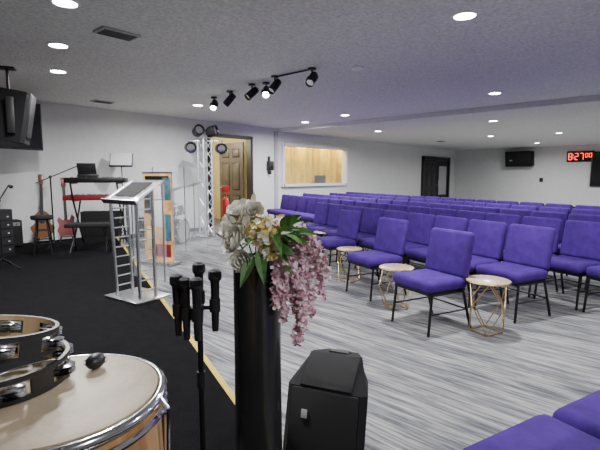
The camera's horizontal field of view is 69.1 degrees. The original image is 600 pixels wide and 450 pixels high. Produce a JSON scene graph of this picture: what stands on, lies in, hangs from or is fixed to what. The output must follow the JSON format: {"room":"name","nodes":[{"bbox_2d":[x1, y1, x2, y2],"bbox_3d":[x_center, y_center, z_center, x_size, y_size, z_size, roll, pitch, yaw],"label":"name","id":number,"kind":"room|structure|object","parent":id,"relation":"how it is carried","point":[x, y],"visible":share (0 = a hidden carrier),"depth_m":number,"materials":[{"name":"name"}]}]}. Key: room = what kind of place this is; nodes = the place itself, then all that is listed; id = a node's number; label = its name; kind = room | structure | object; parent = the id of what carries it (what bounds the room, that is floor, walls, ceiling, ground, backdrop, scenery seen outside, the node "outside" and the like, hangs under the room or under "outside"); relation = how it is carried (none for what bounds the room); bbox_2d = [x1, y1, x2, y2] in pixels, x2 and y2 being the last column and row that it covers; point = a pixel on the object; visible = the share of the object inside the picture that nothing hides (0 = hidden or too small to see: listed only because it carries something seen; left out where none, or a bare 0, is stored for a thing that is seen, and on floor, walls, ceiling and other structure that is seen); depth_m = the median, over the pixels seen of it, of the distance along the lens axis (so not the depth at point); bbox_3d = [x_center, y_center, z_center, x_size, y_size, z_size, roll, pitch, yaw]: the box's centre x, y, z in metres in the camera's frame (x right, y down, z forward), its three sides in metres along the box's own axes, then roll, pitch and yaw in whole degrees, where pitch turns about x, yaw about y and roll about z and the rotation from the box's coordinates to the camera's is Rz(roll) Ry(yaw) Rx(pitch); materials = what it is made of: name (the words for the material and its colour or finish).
{"room":"church","nodes":[
{"label":"church","id":0,"kind":"room"},
{"bbox_2d":[0,101,454,242],"bbox_3d":[-0.491,-1.694,14.657,0.150,3.150,27.600,6,8,42],"label":"wall","id":1,"kind":"structure","parent":0,"point":[72,134],"depth_m":10.86,"materials":[{"name":"paint"}]},
{"bbox_2d":[207,134,252,229],"bbox_3d":[-2.041,-1.276,12.857,0.200,2.715,1.600,6,8,42],"label":"door frame","id":2,"kind":"structure","parent":1,"relation":"attached to","point":[249,139],"depth_m":13.21,"materials":[{"name":"black wood"}]},
{"bbox_2d":[267,156,273,173],"bbox_3d":[-0.940,-1.901,13.889,0.180,0.570,0.200,6,8,42],"label":"wall speaker","id":3,"kind":"object","parent":1,"relation":"attached to","point":[270,164],"visible":1,"depth_m":13.85,"materials":[{"name":"black plastic"}]},
{"bbox_2d":[274,131,277,217],"bbox_3d":[-0.776,-1.543,14.200,0.060,2.950,0.120,6,8,42],"label":"trim","id":4,"kind":"structure","parent":1,"relation":"attached to","point":[275,132],"depth_m":14.14,"materials":[{"name":"white paint"}]},
{"bbox_2d":[281,143,347,186],"bbox_3d":[0.572,-2.123,15.677,0.220,1.430,3.590,6,8,42],"label":"window","id":5,"kind":"structure","parent":1,"relation":"in","point":[344,150],"depth_m":15.59,"materials":[{"name":"white paint"}]},
{"bbox_2d":[424,160,436,196],"bbox_3d":[6.654,-2.150,22.348,0.180,2.350,1.400,6,8,42],"label":"door","id":6,"kind":"structure","parent":1,"relation":"in","point":[430,165],"depth_m":22.32,"materials":[{"name":"black wood"}]},
{"bbox_2d":[421,156,450,196],"bbox_3d":[7.124,-2.287,22.855,0.120,2.530,3.160,6,8,42],"label":"door frame","id":7,"kind":"structure","parent":1,"relation":"attached to","point":[423,157],"depth_m":21.83,"materials":[{"name":"black wood"}]},
{"bbox_2d":[277,95,599,131],"bbox_3d":[5.276,-2.467,8.726,16.200,0.110,0.100,6,8,42],"label":"beam","id":8,"kind":"structure","parent":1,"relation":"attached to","point":[594,98],"depth_m":10.10,"materials":[{"name":"paint"}]},
{"bbox_2d":[436,160,447,197],"bbox_3d":[7.632,-2.258,23.372,0.105,2.340,1.400,6,8,42],"label":"door","id":9,"kind":"structure","parent":1,"relation":"in","point":[442,166],"depth_m":23.31,"materials":[{"name":"metal"}]},
{"bbox_2d":[212,137,246,218],"bbox_3d":[-3.368,-1.520,13.769,2.800,3.000,3.600,6,8,42],"label":"wall","id":10,"kind":"structure","parent":0,"point":[216,170],"depth_m":15.59,"materials":[{"name":"paint"}]},
{"bbox_2d":[219,142,244,224],"bbox_3d":[-2.172,-1.316,13.882,1.150,2.550,0.180,5,8,41],"label":"door","id":11,"kind":"structure","parent":10,"relation":"in","point":[231,163],"depth_m":13.76,"materials":[{"name":"brown wood"}]},
{"bbox_2d":[0,0,599,149],"bbox_3d":[5.639,-2.584,8.966,16.400,0.230,27.600,6,8,42],"label":"ceiling","id":12,"kind":"structure","parent":0,"point":[415,58],"depth_m":5.84,"materials":[{"name":"white paint"}]},
{"bbox_2d":[0,66,35,145],"bbox_3d":[-4.163,-1.711,6.292,0.584,1.079,0.560,-3,7,-23],"label":"speaker","id":13,"kind":"object","parent":12,"relation":"hanging from","point":[17,108],"visible":1,"depth_m":6.14},
{"bbox_2d":[0,103,42,150],"bbox_3d":[-5.254,-1.869,7.863,0.138,0.990,1.150,3,7,27],"label":"tv","id":14,"kind":"object","parent":12,"relation":"hanging from","point":[36,141],"visible":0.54,"depth_m":8.22,"materials":[{"name":"black plastic"}]},
{"bbox_2d":[46,42,70,48],"bbox_3d":[-2.860,-2.123,5.159,0.260,0.012,0.260,6,8,42],"label":"recessed light","id":15,"kind":"object","parent":12,"relation":"in","point":[58,45],"visible":1,"depth_m":5.16,"materials":[{"name":"white plastic"}]},
{"bbox_2d":[49,0,80,8],"bbox_3d":[-2.097,-1.983,3.894,0.260,0.012,0.260,6,8,42],"label":"recessed light","id":16,"kind":"object","parent":12,"relation":"in","point":[70,4],"visible":1,"depth_m":3.91,"materials":[{"name":"white plastic"}]},
{"bbox_2d":[93,26,140,41],"bbox_3d":[-1.983,-2.069,4.731,0.260,0.026,0.420,6,8,42],"label":"ceiling vent","id":17,"kind":"object","parent":12,"relation":"attached to","point":[103,30],"depth_m":4.69,"materials":[{"name":"grey metal"}]},
{"bbox_2d":[210,96,217,110],"bbox_3d":[-1.680,-2.360,8.518,0.155,0.278,0.258,0,6,0],"label":"track spotlight","id":18,"kind":"object","parent":12,"relation":"attached to","point":[214,104],"visible":1,"depth_m":8.47,"materials":[{"name":"black plastic"}]},
{"bbox_2d":[223,90,235,106],"bbox_3d":[-1.282,-2.291,7.930,0.244,0.286,0.155,-2,7,-18],"label":"track spotlight","id":19,"kind":"object","parent":12,"relation":"attached to","point":[231,97],"visible":1,"depth_m":7.89,"materials":[{"name":"black plastic"}]},
{"bbox_2d":[244,83,258,100],"bbox_3d":[-0.813,-2.229,7.331,0.258,0.278,0.155,-5,8,-38],"label":"track spotlight","id":20,"kind":"object","parent":12,"relation":"attached to","point":[253,91],"visible":1,"depth_m":7.29,"materials":[{"name":"black plastic"}]},
{"bbox_2d":[261,82,269,98],"bbox_3d":[-0.561,-2.219,7.213,0.155,0.273,0.263,0,6,0],"label":"track spotlight","id":21,"kind":"object","parent":12,"relation":"attached to","point":[265,94],"visible":0.91,"depth_m":7.16,"materials":[{"name":"black plastic"}]},
{"bbox_2d":[267,75,281,93],"bbox_3d":[-0.394,-2.163,6.753,0.155,0.283,0.252,6,8,42],"label":"track spotlight","id":22,"kind":"object","parent":12,"relation":"attached to","point":[276,83],"visible":0.99,"depth_m":6.71,"materials":[{"name":"black plastic"}]},
{"bbox_2d":[305,67,317,86],"bbox_3d":[0.170,-2.110,6.258,0.155,0.278,0.258,3,7,22],"label":"track spotlight","id":23,"kind":"object","parent":12,"relation":"attached to","point":[312,78],"visible":1,"depth_m":6.21,"materials":[{"name":"black plastic"}]},
{"bbox_2d":[451,10,478,20],"bbox_3d":[1.590,-2.018,4.207,0.260,0.012,0.260,6,8,42],"label":"recessed light","id":24,"kind":"object","parent":12,"relation":"in","point":[465,15],"visible":1,"depth_m":4.20,"materials":[{"name":"white plastic"}]},
{"bbox_2d":[121,208,599,449],"bbox_3d":[4.453,0.414,10.379,19.600,0.100,27.600,6,8,42],"label":"floor","id":25,"kind":"structure","parent":0,"point":[458,387],"depth_m":3.83,"materials":[{"name":"carpet"}]},
{"bbox_2d":[0,237,234,449],"bbox_3d":[-1.159,1.177,2.326,15.650,0.150,7.658,6,8,42],"label":"stage platform","id":26,"kind":"object","parent":25,"relation":"on","point":[66,288],"visible":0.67,"depth_m":4.18,"materials":[{"name":"black carpet"}]},
{"bbox_2d":[0,209,14,257],"bbox_3d":[-5.225,0.147,7.305,0.530,0.800,0.550,1,6,12],"label":"equipment rack","id":27,"kind":"object","parent":26,"relation":"on","point":[6,214],"visible":0.92,"depth_m":7.39,"materials":[{"name":"black metal"}]},
{"bbox_2d":[0,185,20,268],"bbox_3d":[-4.340,0.013,6.562,0.510,1.229,0.860,0,6,-1],"label":"boom microphone stand","id":28,"kind":"object","parent":26,"relation":"on","point":[9,186],"visible":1,"depth_m":6.40,"materials":[{"name":"metal"}]},
{"bbox_2d":[13,219,22,245],"bbox_3d":[-5.667,0.164,8.311,0.330,0.537,0.600,6,8,42],"label":"amplifier","id":29,"kind":"object","parent":26,"relation":"on","point":[17,224],"visible":0.52,"depth_m":8.38,"materials":[{"name":"black"}]},
{"bbox_2d":[30,174,54,244],"bbox_3d":[-5.193,-0.315,8.762,0.421,1.397,0.336,-3,7,-23],"label":"guitar","id":30,"kind":"object","parent":26,"relation":"on","point":[42,228],"visible":0.59,"depth_m":8.78,"materials":[{"name":"brown wood"}]},
{"bbox_2d":[30,215,54,255],"bbox_3d":[-4.436,0.169,7.528,0.358,0.692,0.358,-2,7,-16],"label":"stool","id":31,"kind":"object","parent":26,"relation":"on","point":[37,218],"visible":1,"depth_m":7.46,"materials":[{"name":"black"}]},
{"bbox_2d":[35,166,76,249],"bbox_3d":[-4.614,-0.368,8.418,0.510,1.579,0.860,4,8,35],"label":"boom microphone stand","id":32,"kind":"object","parent":26,"relation":"on","point":[50,176],"visible":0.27,"depth_m":8.24,"materials":[{"name":"metal"}]},
{"bbox_2d":[57,178,74,240],"bbox_3d":[-4.931,-0.326,9.154,0.341,1.333,0.370,-4,7,-33],"label":"electric guitar","id":33,"kind":"object","parent":26,"relation":"on","point":[63,232],"visible":0.83,"depth_m":9.18,"materials":[{"name":"red paint"}]},
{"bbox_2d":[0,353,169,449],"bbox_3d":[-0.426,0.780,0.804,0.439,0.964,0.432,6,8,42],"label":"drum","id":34,"kind":"object","parent":26,"relation":"on","point":[120,404],"visible":0.83,"depth_m":0.73,"materials":[{"name":"beige plastic"}]},
{"bbox_2d":[0,340,75,408],"bbox_3d":[-0.567,0.270,0.815,0.264,0.045,0.268,2,7,19],"label":"tambourine","id":35,"kind":"object","parent":34,"relation":"on","point":[12,390],"visible":0.73,"depth_m":0.77,"materials":[{"name":"black plastic"}]},
{"bbox_2d":[0,315,63,365],"bbox_3d":[-0.574,0.208,0.796,0.251,0.081,0.256,-4,7,-32],"label":"tambourine","id":36,"kind":"object","parent":35,"relation":"on","point":[34,336],"visible":1,"depth_m":0.80,"materials":[{"name":"black plastic"}]},
{"bbox_2d":[83,353,107,369],"bbox_3d":[-0.409,0.272,0.872,0.045,0.030,0.045,1,6,8],"label":"shaker","id":37,"kind":"object","parent":34,"relation":"on","point":[96,360],"visible":1,"depth_m":0.86,"materials":[{"name":"black plastic"}]},
{"bbox_2d":[64,222,111,253],"bbox_3d":[-3.740,0.221,7.782,0.750,0.522,0.350,-1,6,-8],"label":"bench","id":38,"kind":"object","parent":26,"relation":"on","point":[72,225],"visible":0.94,"depth_m":7.65,"materials":[{"name":"black"}]},
{"bbox_2d":[62,163,133,246],"bbox_3d":[-3.958,-0.407,8.595,1.250,1.597,0.583,-1,6,-8],"label":"rig","id":39,"kind":"object","parent":26,"relation":"on","point":[87,173],"visible":0.89,"depth_m":8.50,"materials":[{"name":"red paint"}]},
{"bbox_2d":[101,180,171,305],"bbox_3d":[-1.836,0.158,4.870,0.600,1.314,0.460,4,8,34],"label":"lectern","id":40,"kind":"object","parent":26,"relation":"on","point":[139,295],"visible":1,"depth_m":4.83,"materials":[{"name":"metal"}]},
{"bbox_2d":[115,236,234,403],"bbox_3d":[-0.549,1.031,2.949,0.039,0.003,16.665,-3,7,-27],"label":"tape","id":41,"kind":"object","parent":26,"relation":"on","point":[208,363],"visible":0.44,"depth_m":3.18,"materials":[{"name":"beige plastic"}]},
{"bbox_2d":[169,261,221,449],"bbox_3d":[-0.424,0.653,1.871,0.240,0.987,0.240,6,8,42],"label":"microphone stand","id":42,"kind":"object","parent":26,"relation":"on","point":[182,310],"visible":1,"depth_m":1.82,"materials":[{"name":"black plastic"}]},
{"bbox_2d":[233,261,281,449],"bbox_3d":[-0.193,0.647,2.006,0.220,0.970,0.220,6,8,42],"label":"pedestal vase","id":43,"kind":"object","parent":26,"relation":"on","point":[257,328],"visible":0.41,"depth_m":1.92,"materials":[{"name":"black ceramic"}]},
{"bbox_2d":[216,193,331,346],"bbox_3d":[-0.110,0.198,1.917,0.503,0.676,0.333,-2,7,-18],"label":"flower arrangement","id":44,"kind":"object","parent":43,"relation":"in","point":[275,239],"visible":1,"depth_m":1.87,"materials":[{"name":"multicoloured plant"}]},
{"bbox_2d":[109,153,132,241],"bbox_3d":[-4.078,-0.630,10.023,0.500,2.043,0.316,-1,6,-13],"label":"music stand","id":45,"kind":"object","parent":25,"relation":"on","point":[121,160],"visible":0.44,"depth_m":9.96,"materials":[{"name":"metal"}]},
{"bbox_2d":[141,172,179,266],"bbox_3d":[-2.408,-0.111,7.426,0.620,1.580,0.300,3,7,22],"label":"lectern","id":46,"kind":"object","parent":25,"relation":"on","point":[170,261],"visible":0.64,"depth_m":7.39,"materials":[{"name":"metal"}]},
{"bbox_2d":[138,181,202,247],"bbox_3d":[-3.029,-0.278,9.781,1.427,1.384,1.644,1,6,12],"label":"drum kit","id":47,"kind":"object","parent":25,"relation":"on","point":[179,224],"visible":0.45,"depth_m":9.73,"materials":[{"name":"silver metal"}]},
{"bbox_2d":[152,167,207,250],"bbox_3d":[-2.368,-0.326,8.832,1.108,1.690,0.276,-4,7,-32],"label":"shield","id":48,"kind":"object","parent":25,"relation":"on","point":[152,167],"visible":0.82,"depth_m":8.78,"materials":[{"name":"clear plastic"}]},
{"bbox_2d":[184,124,226,237],"bbox_3d":[-2.359,-1.100,10.903,0.972,2.790,0.561,-3,7,-29],"label":"truss tower","id":49,"kind":"object","parent":25,"relation":"on","point":[198,130],"visible":1,"depth_m":10.79,"materials":[{"name":"metal"}]},
{"bbox_2d":[222,186,229,216],"bbox_3d":[-2.135,-0.505,12.553,0.320,1.250,0.320,-1,6,-8],"label":"fire extinguisher","id":50,"kind":"object","parent":25,"relation":"on","point":[225,189],"visible":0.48,"depth_m":12.49,"materials":[{"name":"red paint"}]},
{"bbox_2d":[267,194,289,218],"bbox_3d":[-0.642,-0.440,13.293,0.611,0.965,0.550,-3,7,-26],"label":"chair","id":51,"kind":"object","parent":25,"relation":"on","point":[285,199],"visible":0.54,"depth_m":13.21,"materials":[{"name":"purple fabric"}]},
{"bbox_2d":[274,195,298,217],"bbox_3d":[-0.381,-0.381,12.756,0.611,0.965,0.550,-3,7,-25],"label":"chair","id":52,"kind":"object","parent":25,"relation":"on","point":[293,202],"visible":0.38,"depth_m":12.74,"materials":[{"name":"purple fabric"}]},
{"bbox_2d":[282,196,307,222],"bbox_3d":[-0.120,-0.322,12.219,0.611,0.965,0.550,-3,7,-26],"label":"chair","id":53,"kind":"object","parent":25,"relation":"on","point":[302,201],"visible":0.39,"depth_m":12.16,"materials":[{"name":"purple fabric"}]},
{"bbox_2d":[291,197,317,222],"bbox_3d":[0.141,-0.262,11.682,0.611,0.965,0.550,-3,7,-26],"label":"chair","id":54,"kind":"object","parent":25,"relation":"on","point":[312,201],"visible":0.41,"depth_m":11.69,"materials":[{"name":"purple fabric"}]},
{"bbox_2d":[300,202,329,228],"bbox_3d":[0.266,0.024,9.093,0.611,0.965,0.550,-3,7,-25],"label":"chair","id":55,"kind":"object","parent":25,"relation":"on","point":[322,209],"visible":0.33,"depth_m":9.05,"materials":[{"name":"purple fabric"}]},
{"bbox_2d":[301,198,329,222],"bbox_3d":[0.401,-0.203,11.147,0.611,0.965,0.550,-3,7,-28],"label":"chair","id":56,"kind":"object","parent":25,"relation":"on","point":[308,218],"visible":0.39,"depth_m":11.06,"materials":[{"name":"purple fabric"}]},
{"bbox_2d":[314,175,325,182],"bbox_3d":[0.738,-1.092,16.454,0.160,1.560,0.900,6,8,42],"label":"monitor","id":57,"kind":"object","parent":25,"relation":"on","point":[317,178],"visible":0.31,"depth_m":16.33,"materials":[{"name":"metal"}]},
{"bbox_2d":[283,348,367,449],"bbox_3d":[0.161,0.959,2.188,0.400,0.614,0.433,3,7,22],"label":"floor speaker","id":58,"kind":"object","parent":25,"relation":"on","point":[327,398],"visible":1,"depth_m":2.06,"materials":[{"name":"black plastic"}]},
{"bbox_2d":[308,204,345,253],"bbox_3d":[0.526,0.083,8.557,0.611,0.965,0.550,-3,7,-27],"label":"chair","id":59,"kind":"object","parent":25,"relation":"on","point":[334,210],"visible":0.41,"depth_m":8.56,"materials":[{"name":"purple fabric"}]},
{"bbox_2d":[316,209,360,271],"bbox_3d":[0.587,0.253,7.019,0.611,0.965,0.550,-3,7,-26],"label":"chair","id":60,"kind":"object","parent":25,"relation":"on","point":[349,220],"visible":0.72,"depth_m":6.89,"materials":[{"name":"purple fabric"}]},
{"bbox_2d":[322,205,363,260],"bbox_3d":[0.788,0.142,8.019,0.611,0.965,0.550,-3,7,-25],"label":"chair","id":61,"kind":"object","parent":25,"relation":"on","point":[331,232],"visible":0.27,"depth_m":7.90,"materials":[{"name":"purple fabric"}]},
{"bbox_2d":[337,246,362,282],"bbox_3d":[0.716,0.570,6.309,0.378,0.478,0.378,0,6,-4],"label":"side table","id":62,"kind":"object","parent":25,"relation":"on","point":[343,248],"visible":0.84,"depth_m":6.25,"materials":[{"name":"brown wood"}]},
{"bbox_2d":[339,207,383,268],"bbox_3d":[1.048,0.201,7.482,0.611,0.965,0.550,-3,7,-26],"label":"chair","id":63,"kind":"object","parent":25,"relation":"on","point":[370,218],"visible":0.41,"depth_m":7.49,"materials":[{"name":"purple fabric"}]},
{"bbox_2d":[356,201,371,207],"bbox_3d":[1.184,-0.025,9.534,0.611,0.965,0.550,-3,7,-26],"label":"chair","id":64,"kind":"object","parent":25,"relation":"on","point":[358,203],"visible":0.15,"depth_m":9.53,"materials":[{"name":"purple fabric"}]},
{"bbox_2d":[365,202,388,249],"bbox_3d":[1.445,0.034,8.998,0.611,0.965,0.550,-3,7,-27],"label":"chair","id":65,"kind":"object","parent":25,"relation":"on","point":[384,206],"visible":0.12,"depth_m":8.98,"materials":[{"name":"purple fabric"}]},
{"bbox_2d":[346,217,408,300],"bbox_3d":[0.988,0.408,5.612,0.611,0.965,0.550,-3,7,-28],"label":"chair","id":66,"kind":"object","parent":25,"relation":"on","point":[391,234],"visible":0.95,"depth_m":5.53,"materials":[{"name":"purple fabric"}]},
{"bbox_2d":[357,210,407,275],"bbox_3d":[1.309,0.261,6.946,0.611,0.965,0.550,-3,7,-27],"label":"chair","id":67,"kind":"object","parent":25,"relation":"on","point":[368,242],"visible":0.34,"depth_m":6.89,"materials":[{"name":"purple fabric"}]},
{"bbox_2d":[367,204,408,249],"bbox_3d":[1.705,0.093,8.462,0.611,0.965,0.550,-3,7,-28],"label":"chair","id":68,"kind":"object","parent":25,"relation":"on","point":[396,207],"visible":0.11,"depth_m":8.47,"materials":[{"name":"purple fabric"}]},
{"bbox_2d":[379,263,413,309],"bbox_3d":[1.105,0.712,5.019,0.398,0.478,0.398,5,8,36],"label":"side table","id":69,"kind":"object","parent":25,"relation":"on","point":[390,267],"visible":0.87,"depth_m":4.97,"materials":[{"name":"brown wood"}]},
{"bbox_2d":[379,212,434,276],"bbox_3d":[1.570,0.320,6.408,0.611,0.965,0.550,-3,7,-25],"label":"chair","id":70,"kind":"object","parent":25,"relation":"on","point":[420,226],"visible":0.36,"depth_m":6.37,"materials":[{"name":"purple fabric"}]},
{"bbox_2d":[405,206,430,262],"bbox_3d":[1.966,0.153,7.924,0.611,0.965,0.550,-3,7,-27],"label":"chair","id":71,"kind":"object","parent":25,"relation":"on","point":[415,209],"visible":0.09,"depth_m":7.93,"materials":[{"name":"purple fabric"}]},
{"bbox_2d":[409,201,428,206],"bbox_3d":[2.363,-0.015,9.439,0.611,0.965,0.550,-3,7,-27],"label":"chair","id":72,"kind":"object","parent":25,"relation":"on","point":[412,203],"visible":0.12,"depth_m":9.45,"materials":[{"name":"purple fabric"}]},
{"bbox_2d":[407,208,456,259],"bbox_3d":[2.228,0.212,7.386,0.611,0.965,0.550,-3,7,-26],"label":"chair","id":73,"kind":"object","parent":25,"relation":"on","point":[435,211],"visible":0.12,"depth_m":7.39,"materials":[{"name":"purple fabric"}]},
{"bbox_2d":[391,227,474,337],"bbox_3d":[1.338,0.540,4.411,0.611,0.965,0.550,-3,7,-28],"label":"chair","id":74,"kind":"object","parent":25,"relation":"on","point":[449,254],"visible":0.98,"depth_m":4.33,"materials":[{"name":"purple fabric"}]},
{"bbox_2d":[406,215,467,289],"bbox_3d":[1.831,0.379,5.872,0.611,0.965,0.550,-3,7,-27],"label":"chair","id":75,"kind":"object","parent":25,"relation":"on","point":[446,222],"visible":0.32,"depth_m":5.84,"materials":[{"name":"purple fabric"}]},
{"bbox_2d":[428,203,448,209],"bbox_3d":[2.625,0.045,8.901,0.611,0.965,0.550,-3,7,-26],"label":"chair","id":76,"kind":"object","parent":25,"relation":"on","point":[431,205],"visible":0.12,"depth_m":8.91,"materials":[{"name":"purple fabric"}]},
{"bbox_2d":[444,200,463,208],"bbox_3d":[3.282,-0.063,9.879,0.611,0.965,0.550,-3,7,-27],"label":"chair","id":77,"kind":"object","parent":25,"relation":"on","point":[449,202],"visible":0.09,"depth_m":9.91,"materials":[{"name":"purple fabric"}]},
{"bbox_2d":[450,204,472,216],"bbox_3d":[2.886,0.104,8.364,0.611,0.965,0.550,-3,7,-25],"label":"chair","id":78,"kind":"object","parent":25,"relation":"on","point":[457,208],"visible":0.12,"depth_m":8.38,"materials":[{"name":"purple fabric"}]},
{"bbox_2d":[457,210,485,231],"bbox_3d":[2.489,0.271,6.849,0.611,0.965,0.550,-3,7,-26],"label":"chair","id":79,"kind":"object","parent":25,"relation":"on","point":[468,215],"visible":0.16,"depth_m":6.87,"materials":[{"name":"purple fabric"}]},
{"bbox_2d":[437,219,507,307],"bbox_3d":[2.092,0.439,5.334,0.611,0.965,0.550,-3,7,-26],"label":"chair","id":80,"kind":"object","parent":25,"relation":"on","point":[490,236],"visible":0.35,"depth_m":5.25,"materials":[{"name":"purple fabric"}]},
{"bbox_2d":[464,201,485,210],"bbox_3d":[3.543,-0.004,9.342,0.611,0.965,0.550,-3,7,-26],"label":"chair","id":81,"kind":"object","parent":25,"relation":"on","point":[473,204],"visible":0.15,"depth_m":9.35,"materials":[{"name":"purple fabric"}]},
{"bbox_2d":[474,206,499,215],"bbox_3d":[3.147,0.164,7.827,0.611,0.965,0.550,-3,7,-25],"label":"chair","id":82,"kind":"object","parent":25,"relation":"on","point":[486,210],"visible":0.11,"depth_m":7.82,"materials":[{"name":"purple fabric"}]},
{"bbox_2d":[465,275,511,336],"bbox_3d":[1.810,0.780,4.221,0.418,0.518,0.418,2,7,19],"label":"side table","id":83,"kind":"object","parent":25,"relation":"on","point":[485,280],"visible":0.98,"depth_m":4.16,"materials":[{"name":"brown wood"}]},
{"bbox_2d":[486,203,509,213],"bbox_3d":[3.803,0.055,8.806,0.611,0.965,0.550,-3,7,-27],"label":"chair","id":84,"kind":"object","parent":25,"relation":"on","point":[496,205],"visible":0.09,"depth_m":8.81,"materials":[{"name":"purple fabric"}]},
{"bbox_2d":[486,213,520,248],"bbox_3d":[2.749,0.331,6.313,0.611,0.965,0.550,-3,7,-28],"label":"chair","id":85,"kind":"object","parent":25,"relation":"on","point":[509,219],"visible":0.11,"depth_m":6.28,"materials":[{"name":"purple fabric"}]},
{"bbox_2d":[496,200,518,208],"bbox_3d":[4.461,-0.053,9.784,0.611,0.965,0.550,-3,7,-28],"label":"chair","id":86,"kind":"object","parent":25,"relation":"on","point":[510,203],"visible":0.06,"depth_m":9.77,"materials":[{"name":"purple fabric"}]},
{"bbox_2d":[473,224,555,323],"bbox_3d":[2.353,0.498,4.797,0.611,0.965,0.550,-3,7,-26],"label":"chair","id":87,"kind":"object","parent":25,"relation":"on","point":[529,248],"visible":0.86,"depth_m":4.73,"materials":[{"name":"purple fabric"}]},
{"bbox_2d":[500,208,530,223],"bbox_3d":[3.407,0.223,7.290,0.611,0.965,0.550,-3,7,-27],"label":"chair","id":88,"kind":"object","parent":25,"relation":"on","point":[520,212],"visible":0.14,"depth_m":7.28,"materials":[{"name":"purple fabric"}]},
{"bbox_2d":[511,205,537,215],"bbox_3d":[4.065,0.115,8.268,0.611,0.965,0.550,-3,7,-26],"label":"chair","id":89,"kind":"object","parent":25,"relation":"on","point":[524,207],"visible":0.16,"depth_m":8.26,"materials":[{"name":"purple fabric"}]},
{"bbox_2d":[494,216,561,296],"bbox_3d":[3.010,0.390,5.775,0.611,0.965,0.550,-3,7,-26],"label":"chair","id":90,"kind":"object","parent":25,"relation":"on","point":[554,223],"visible":0.37,"depth_m":5.69,"materials":[{"name":"purple fabric"}]},
{"bbox_2d":[463,414,599,449],"bbox_3d":[0.945,0.865,1.469,0.550,0.965,0.611,-4,7,-30],"label":"chair","id":91,"kind":"object","parent":25,"relation":"on","point":[543,431],"visible":1,"depth_m":1.64,"materials":[{"name":"purple fabric"}]},
{"bbox_2d":[519,202,543,210],"bbox_3d":[4.722,0.007,9.246,0.611,0.965,0.550,-3,7,-27],"label":"chair","id":92,"kind":"object","parent":25,"relation":"on","point":[539,205],"visible":0.12,"depth_m":9.24,"materials":[{"name":"purple fabric"}]},
{"bbox_2d":[532,211,566,243],"bbox_3d":[3.668,0.282,6.753,0.611,0.965,0.550,-3,7,-26],"label":"chair","id":93,"kind":"object","parent":25,"relation":"on","point":[546,214],"visible":0.18,"depth_m":6.68,"materials":[{"name":"purple fabric"}]},
{"bbox_2d":[540,206,570,220],"bbox_3d":[4.326,0.174,7.731,0.611,0.965,0.550,-3,7,-25],"label":"chair","id":94,"kind":"object","parent":25,"relation":"on","point":[550,209],"visible":0.05,"depth_m":7.72,"materials":[{"name":"purple fabric"}]},
{"bbox_2d":[545,203,572,213],"bbox_3d":[4.983,0.066,8.710,0.611,0.965,0.550,-3,7,-27],"label":"chair","id":95,"kind":"object","parent":25,"relation":"on","point":[569,206],"visible":0.13,"depth_m":8.70,"materials":[{"name":"purple fabric"}]},
{"bbox_2d":[533,220,599,309],"bbox_3d":[3.272,0.449,5.238,0.611,0.965,0.550,-3,7,-25],"label":"chair","id":96,"kind":"object","parent":25,"relation":"on","point":[580,245],"visible":0.76,"depth_m":5.22,"materials":[{"name":"purple fabric"}]},
{"bbox_2d":[552,390,599,439],"bbox_3d":[1.449,0.836,1.740,0.550,0.965,0.611,-4,7,-30],"label":"chair","id":97,"kind":"object","parent":25,"relation":"on","point":[583,414],"visible":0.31,"depth_m":1.82,"materials":[{"name":"purple fabric"}]},
{"bbox_2d":[557,213,599,287],"bbox_3d":[3.929,0.341,6.217,0.611,0.965,0.550,-3,7,-27],"label":"chair","id":98,"kind":"object","parent":25,"relation":"on","point":[580,217],"visible":0.13,"depth_m":6.26,"materials":[{"name":"purple fabric"}]},
{"bbox_2d":[571,209,599,214],"bbox_3d":[4.586,0.233,7.195,0.611,0.965,0.550,-3,7,-28],"label":"chair","id":99,"kind":"object","parent":25,"relation":"on","point":[576,211],"visible":0.08,"depth_m":7.27,"materials":[{"name":"purple fabric"}]},
{"bbox_2d":[575,205,599,209],"bbox_3d":[5.244,0.125,8.171,0.611,0.965,0.550,-3,7,-25],"label":"chair","id":100,"kind":"object","parent":25,"relation":"on","point":[576,206],"visible":0.09,"depth_m":8.24,"materials":[{"name":"purple fabric"}]},
{"bbox_2d":[582,265,599,312],"bbox_3d":[3.533,0.509,4.701,0.611,0.965,0.550,-3,7,-25],"label":"chair","id":101,"kind":"object","parent":25,"relation":"on","point":[593,272],"visible":1,"depth_m":4.78,"materials":[{"name":"purple fabric"}]},
{"bbox_2d":[453,145,599,205],"bbox_3d":[14.841,-2.197,19.220,16.400,3.150,0.200,6,8,42],"label":"wall","id":102,"kind":"structure","parent":0,"point":[482,173],"depth_m":22.05,"materials":[{"name":"paint"}]},
{"bbox_2d":[505,151,533,166],"bbox_3d":[11.049,-3.324,22.002,1.360,0.769,0.635,6,8,42],"label":"tv","id":103,"kind":"object","parent":102,"relation":"attached to","point":[512,158],"visible":1,"depth_m":21.77,"materials":[{"name":"black plastic"}]},
{"bbox_2d":[566,151,594,161],"bbox_3d":[13.148,-3.213,20.450,1.100,0.500,0.098,6,8,42],"label":"digital clock","id":104,"kind":"object","parent":102,"relation":"attached to","point":[572,156],"visible":1,"depth_m":20.44,"materials":[{"name":"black plastic"}]},
{"bbox_2d":[589,152,599,186],"bbox_3d":[14.445,-2.488,19.347,2.600,1.600,0.108,6,8,42],"label":"wall tv","id":105,"kind":"object","parent":102,"relation":"attached to","point":[595,160],"visible":1,"depth_m":20.05,"materials":[{"name":"black plastic"}]},
{"bbox_3d":[0.214,-1.832,16.593,1.390,3.000,5.380,6,8,42],"label":"wall","id":106,"kind":"structure","parent":0,"visible":0},
{"bbox_2d":[285,146,341,183],"bbox_3d":[0.376,-1.962,16.451,0.218,2.490,4.950,6,8,42],"label":"curtain","id":107,"kind":"object","parent":106,"relation":"hanging from","point":[301,164],"visible":0.25,"depth_m":16.39,"materials":[{"name":"beige fabric"}]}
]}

